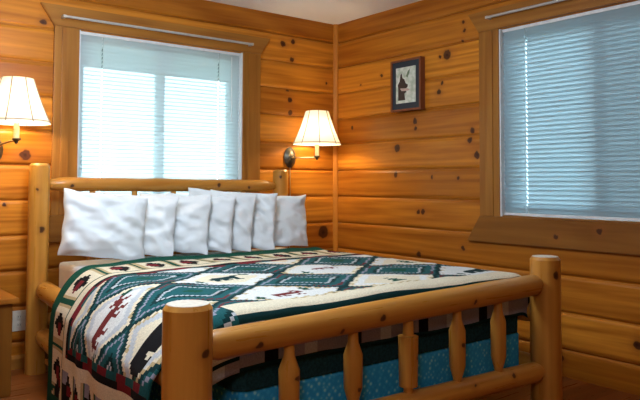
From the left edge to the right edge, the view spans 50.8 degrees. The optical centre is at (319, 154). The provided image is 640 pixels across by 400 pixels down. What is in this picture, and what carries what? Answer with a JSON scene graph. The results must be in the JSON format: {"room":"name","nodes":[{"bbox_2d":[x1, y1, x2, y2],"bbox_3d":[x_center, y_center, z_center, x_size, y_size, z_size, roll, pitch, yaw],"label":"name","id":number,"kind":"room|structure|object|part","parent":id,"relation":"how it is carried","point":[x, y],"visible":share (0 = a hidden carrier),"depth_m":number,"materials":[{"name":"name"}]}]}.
{"room":"bedroom","nodes":[
{"label":"bedroom","id":0,"kind":"room"},
{"bbox_2d":[0,0,332,355],"bbox_3d":[-1.851,0.066,4.105,4.900,2.418,0.160,2,-3,-38],"label":"wall","id":1,"kind":"structure","parent":0,"point":[297,59],"depth_m":4.82,"materials":[{"name":"brown wood"}]},
{"bbox_2d":[12,310,25,331],"bbox_3d":[-1.789,0.990,4.006,0.074,0.120,0.011,2,-3,-38],"label":"outlet","id":2,"kind":"object","parent":1,"relation":"attached to","point":[18,317],"visible":0.98,"depth_m":4.00,"materials":[{"name":"beige plastic"}]},
{"bbox_2d":[0,76,50,158],"bbox_3d":[-1.738,-0.191,3.858,0.366,0.485,0.382,2,-3,-38],"label":"wall lamp","id":3,"kind":"object","parent":1,"relation":"attached to","point":[21,104],"visible":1,"depth_m":3.77,"materials":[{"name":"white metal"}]},
{"bbox_3d":[-1.907,-0.026,3.938,0.112,0.162,0.037,2,-3,-38],"label":"plate","id":4,"kind":"part","parent":3,"relation":"part of","materials":[{"name":"brown metal"}]},
{"bbox_3d":[-1.820,-0.050,3.881,0.188,0.062,0.029,-1,-3,25],"label":"arm","id":5,"kind":"part","parent":3,"relation":"part of","materials":[{"name":"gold metal"}]},
{"bbox_3d":[-1.732,-0.304,3.857,0.366,0.255,0.366,2,-3,-38],"label":"lamp shade","id":6,"kind":"part","parent":3,"relation":"part of","materials":[{"name":"beige fabric"}]},
{"bbox_2d":[11,354,47,369],"bbox_3d":[-1.813,1.231,3.977,4.870,0.080,0.014,2,-3,-38],"label":"baseboard","id":7,"kind":"structure","parent":1,"relation":"attached to","point":[17,361],"depth_m":3.99,"materials":[{"name":"brown wood"}]},
{"bbox_2d":[40,2,269,242],"bbox_3d":[-1.099,-0.169,4.679,1.723,1.470,0.185,2,-3,-38],"label":"window","id":8,"kind":"structure","parent":1,"relation":"in","point":[67,31],"depth_m":4.32,"materials":[{"name":"brown wood"}]},
{"bbox_3d":[-1.054,0.480,4.590,1.723,0.166,0.029,2,-3,-38],"label":"sill","id":9,"kind":"part","parent":8,"relation":"part of","materials":[{"name":"brown wood"}]},
{"bbox_3d":[-1.587,-0.209,4.201,0.154,1.173,0.029,2,-3,-38],"label":"casing","id":10,"kind":"part","parent":8,"relation":"part of","materials":[{"name":"brown wood"}]},
{"bbox_2d":[61,14,253,45],"bbox_3d":[-1.050,-0.833,4.595,1.381,0.020,0.050,2,-3,-38],"label":"curtain rod","id":11,"kind":"object","parent":8,"relation":"attached to","point":[63,16],"visible":1,"depth_m":4.51,"materials":[{"name":"metal"}]},
{"bbox_2d":[78,31,239,195],"bbox_3d":[-1.071,-0.191,4.643,1.181,1.155,0.038,2,-3,-38],"label":"window blind","id":12,"kind":"object","parent":8,"relation":"attached to","point":[159,116],"visible":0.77,"depth_m":4.61,"materials":[{"name":"white plastic"}]},
{"bbox_3d":[-1.412,-0.201,4.362,0.003,1.121,0.004,2,-3,-38],"label":"ladder cord","id":13,"kind":"part","parent":12,"relation":"part of","materials":[{"name":"white fabric"}]},
{"bbox_3d":[-0.735,-0.176,4.889,0.003,1.121,0.004,2,-3,-38],"label":"ladder cord","id":14,"kind":"part","parent":12,"relation":"part of","materials":[{"name":"white fabric"}]},
{"bbox_3d":[-0.516,-0.169,5.036,0.154,1.173,0.029,2,-3,-38],"label":"casing","id":15,"kind":"part","parent":8,"relation":"part of","materials":[{"name":"brown wood"}]},
{"bbox_2d":[284,110,340,247],"bbox_3d":[-0.029,0.296,5.174,0.366,1.254,0.382,2,-3,-38],"label":"wall lamp","id":16,"kind":"object","parent":1,"relation":"attached to","point":[316,129],"visible":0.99,"depth_m":5.10,"materials":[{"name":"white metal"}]},
{"bbox_3d":[-0.234,0.511,5.238,0.011,0.830,0.008,2,-3,-38],"label":"cord","id":17,"kind":"part","parent":16,"relation":"part of","materials":[{"name":"gold metal"}]},
{"bbox_3d":[-0.227,0.026,5.249,0.112,0.162,0.037,2,-3,-38],"label":"plate","id":18,"kind":"part","parent":16,"relation":"part of","materials":[{"name":"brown metal"}]},
{"bbox_3d":[-0.124,0.028,5.201,0.208,0.012,0.033,0,-3,15],"label":"arm","id":19,"kind":"part","parent":16,"relation":"part of","materials":[{"name":"gold metal"}]},
{"bbox_3d":[-0.022,-0.201,5.189,0.366,0.255,0.366,2,-3,-38],"label":"lamp shade","id":20,"kind":"part","parent":16,"relation":"part of","materials":[{"name":"beige fabric"}]},
{"bbox_2d":[333,24,337,251],"bbox_3d":[0.127,0.134,5.527,0.030,2.418,0.030,2,-3,-38],"label":"trim","id":21,"kind":"structure","parent":1,"relation":"attached to","point":[335,26],"depth_m":5.53,"materials":[{"name":"brown wood"}]},
{"bbox_2d":[207,0,420,23],"bbox_3d":[-0.044,-1.285,1.851,5.220,0.100,6.020,2,-3,-38],"label":"ceiling","id":22,"kind":"structure","parent":0,"point":[325,11],"depth_m":5.04,"materials":[{"name":"white paint"}]},
{"bbox_2d":[0,365,639,399],"bbox_3d":[-0.052,1.230,1.743,5.220,0.100,6.020,2,-3,-38],"label":"floor","id":23,"kind":"structure","parent":0,"point":[23,387],"depth_m":3.58,"materials":[{"name":"brown wood"}]},
{"bbox_2d":[0,289,18,397],"bbox_3d":[-1.900,0.998,3.514,0.500,0.504,0.470,2,-3,-38],"label":"nightstand","id":24,"kind":"object","parent":23,"relation":"on","point":[7,300],"visible":1,"depth_m":3.47,"materials":[{"name":"brown wood"}]},
{"bbox_3d":[-1.647,1.011,3.489,0.080,0.478,0.080,2,-3,-38],"label":"leg","id":25,"kind":"part","parent":24,"relation":"part of","materials":[{"name":"brown wood"}]},
{"bbox_2d":[24,163,562,399],"bbox_3d":[-0.347,0.648,3.539,2.059,1.216,2.373,2,-3,-38],"label":"bed","id":26,"kind":"object","parent":23,"relation":"on","point":[190,343],"visible":0.56,"depth_m":2.83,"materials":[{"name":"brown wood"}]},
{"bbox_3d":[-1.652,0.661,3.944,0.119,1.216,0.120,2,-3,-38],"label":"headboard post","id":27,"kind":"part","parent":26,"relation":"part of","materials":[{"name":"brown wood"}]},
{"bbox_3d":[-1.018,1.012,3.009,0.103,0.103,2.237,2,-3,-33],"label":"rail","id":28,"kind":"part","parent":26,"relation":"part of","materials":[{"name":"brown wood"}]},
{"bbox_3d":[-0.975,0.994,4.459,1.720,0.099,0.100,2,-3,-38],"label":"headboard rail","id":29,"kind":"part","parent":26,"relation":"part of","materials":[{"name":"brown wood"}]},
{"bbox_3d":[-1.017,0.750,3.021,0.271,0.114,2.235,2,-3,-38],"label":"rail","id":30,"kind":"part","parent":26,"relation":"part of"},
{"bbox_3d":[-0.973,0.207,4.493,1.720,0.095,0.089,2,-3,-38],"label":"headboard rail","id":31,"kind":"part","parent":26,"relation":"part of","materials":[{"name":"brown wood"}]},
{"bbox_3d":[-0.411,0.828,2.076,0.158,0.729,0.158,2,-3,-38],"label":"footboard post","id":32,"kind":"part","parent":26,"relation":"part of","materials":[{"name":"brown wood"}]},
{"bbox_3d":[-0.296,0.717,5.001,0.112,1.204,0.112,2,-3,-38],"label":"headboard post","id":33,"kind":"part","parent":26,"relation":"part of","materials":[{"name":"brown wood"}]},
{"bbox_2d":[149,332,518,399],"bbox_3d":[-0.279,0.996,3.600,1.584,0.236,2.040,2,-3,-38],"label":"box spring","id":34,"kind":"object","parent":26,"relation":"on","point":[381,379],"visible":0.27,"depth_m":2.75,"materials":[{"name":"blue fabric"}]},
{"bbox_2d":[59,247,283,287],"bbox_3d":[-0.282,0.748,3.616,1.584,0.260,2.028,2,-3,-38],"label":"mattress","id":35,"kind":"object","parent":34,"relation":"on","point":[66,269],"visible":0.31,"depth_m":3.90,"materials":[{"name":"beige fabric"}]},
{"bbox_2d":[57,188,147,259],"bbox_3d":[-1.213,0.402,3.800,0.498,0.421,0.228,1,-3,-23],"label":"pillow","id":36,"kind":"object","parent":35,"relation":"on","point":[98,225],"visible":1,"depth_m":3.74,"materials":[{"name":"white fabric"}]},
{"bbox_2d":[104,192,178,255],"bbox_3d":[-1.097,0.425,4.062,0.478,0.392,0.162,0,-2,-3],"label":"pillow","id":37,"kind":"object","parent":35,"relation":"on","point":[160,215],"visible":0.39,"depth_m":4.04,"materials":[{"name":"white fabric"}]},
{"bbox_2d":[140,193,211,254],"bbox_3d":[-0.916,0.435,4.219,0.461,0.383,0.154,0,-2,3],"label":"pillow","id":38,"kind":"object","parent":35,"relation":"on","point":[190,235],"visible":0.55,"depth_m":4.18,"materials":[{"name":"white fabric"}]},
{"bbox_2d":[166,192,235,252],"bbox_3d":[-0.779,0.440,4.331,0.470,0.392,0.140,0,-2,2],"label":"pillow","id":39,"kind":"object","parent":35,"relation":"on","point":[221,214],"visible":0.35,"depth_m":4.29,"materials":[{"name":"white fabric"}]},
{"bbox_2d":[188,188,256,251],"bbox_3d":[-0.663,0.429,4.435,0.494,0.417,0.148,0,-2,0],"label":"pillow","id":40,"kind":"object","parent":35,"relation":"on","point":[242,223],"visible":0.36,"depth_m":4.41,"materials":[{"name":"white fabric"}]},
{"bbox_2d":[210,189,277,249],"bbox_3d":[-0.524,0.440,4.535,0.478,0.405,0.158,0,-2,-4],"label":"pillow","id":41,"kind":"object","parent":35,"relation":"on","point":[263,227],"visible":0.38,"depth_m":4.52,"materials":[{"name":"white fabric"}]},
{"bbox_2d":[251,195,307,247],"bbox_3d":[-0.302,0.465,4.688,0.467,0.363,0.173,1,-3,-18],"label":"pillow","id":42,"kind":"object","parent":35,"relation":"on","point":[290,214],"visible":0.52,"depth_m":4.68,"materials":[{"name":"white fabric"}]},
{"bbox_2d":[216,316,517,391],"bbox_3d":[-0.010,0.731,3.268,1.612,0.262,1.181,2,-3,-38],"label":"blanket","id":43,"kind":"object","parent":35,"relation":"on","point":[265,376],"visible":0.16,"depth_m":2.58,"materials":[{"name":"fabric"}]},
{"bbox_2d":[47,247,529,399],"bbox_3d":[-0.208,0.907,3.370,2.085,0.678,1.635,2,-3,-38],"label":"quilt","id":44,"kind":"object","parent":43,"relation":"on","point":[105,340],"visible":0.88,"depth_m":2.88,"materials":[{"name":"multicoloured fabric"}]},
{"bbox_3d":[0.339,0.613,2.670,1.901,0.136,0.103,2,-3,-38],"label":"footboard rail","id":45,"kind":"part","parent":26,"relation":"part of","materials":[{"name":"brown wood"}]},
{"bbox_3d":[0.338,0.986,2.654,1.901,0.128,0.097,2,-3,-38],"label":"footboard rail","id":46,"kind":"part","parent":26,"relation":"part of","materials":[{"name":"brown wood"}]},
{"bbox_3d":[0.408,0.803,4.132,0.114,0.114,2.230,2,-3,-38],"label":"rail","id":47,"kind":"part","parent":26,"relation":"part of","materials":[{"name":"brown wood"}]},
{"bbox_3d":[0.407,1.065,4.121,0.104,0.104,2.230,2,-3,-38],"label":"rail","id":48,"kind":"part","parent":26,"relation":"part of","materials":[{"name":"brown wood"}]},
{"bbox_3d":[1.087,0.871,3.244,0.148,0.754,0.148,2,-3,-38],"label":"footboard post","id":49,"kind":"part","parent":26,"relation":"part of","materials":[{"name":"brown wood"}]},
{"bbox_2d":[338,0,639,395],"bbox_3d":[1.946,0.046,3.352,0.160,2.418,5.700,2,-3,-38],"label":"wall","id":50,"kind":"structure","parent":0,"point":[409,181],"depth_m":4.67,"materials":[{"name":"brown wood"}]},
{"bbox_2d":[390,56,424,112],"bbox_3d":[0.634,-0.501,4.891,0.047,0.377,0.305,2,-3,-38],"label":"framed picture","id":51,"kind":"object","parent":50,"relation":"attached to","point":[407,76],"visible":1,"depth_m":4.86,"materials":[{"name":"brown wood"}]},
{"bbox_2d":[396,65,415,103],"bbox_3d":[0.621,-0.501,4.881,0.003,0.261,0.197,2,-3,-38],"label":"print","id":52,"kind":"object","parent":51,"relation":"attached to","point":[405,74],"depth_m":4.88},
{"bbox_2d":[467,0,639,255],"bbox_3d":[1.566,-0.202,3.824,0.185,1.487,1.725,2,-3,-38],"label":"window","id":53,"kind":"structure","parent":50,"relation":"in","point":[594,235],"depth_m":4.21,"materials":[{"name":"brown wood"}]},
{"bbox_3d":[1.086,-0.200,4.312,0.029,1.190,0.154,2,-3,-38],"label":"casing","id":54,"kind":"part","parent":53,"relation":"part of","materials":[{"name":"brown wood"}]},
{"bbox_2d":[485,0,565,19],"bbox_3d":[1.483,-0.890,3.774,0.044,0.020,1.353,2,-3,-38],"label":"curtain rod","id":55,"kind":"object","parent":53,"relation":"attached to","point":[489,17],"visible":1,"depth_m":4.07,"materials":[{"name":"metal"}]},
{"bbox_3d":[1.502,0.456,3.747,0.029,0.166,1.725,2,-3,-38],"label":"sill","id":56,"kind":"part","parent":53,"relation":"part of","materials":[{"name":"brown wood"}]},
{"bbox_2d":[502,0,639,220],"bbox_3d":[1.531,-0.223,3.797,0.033,1.172,1.183,2,-3,-38],"label":"window blind","id":57,"kind":"object","parent":53,"relation":"attached to","point":[583,69],"visible":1,"depth_m":3.88,"materials":[{"name":"white plastic"}]},
{"bbox_3d":[1.257,-0.207,4.124,0.003,1.138,0.004,2,-3,-38],"label":"ladder cord","id":58,"kind":"part","parent":57,"relation":"part of","materials":[{"name":"white fabric"}]},
{"bbox_3d":[1.530,0.355,3.773,0.022,0.014,1.183,2,-3,-38],"label":"rail","id":59,"kind":"part","parent":57,"relation":"part of","materials":[{"name":"white plastic"}]}
]}

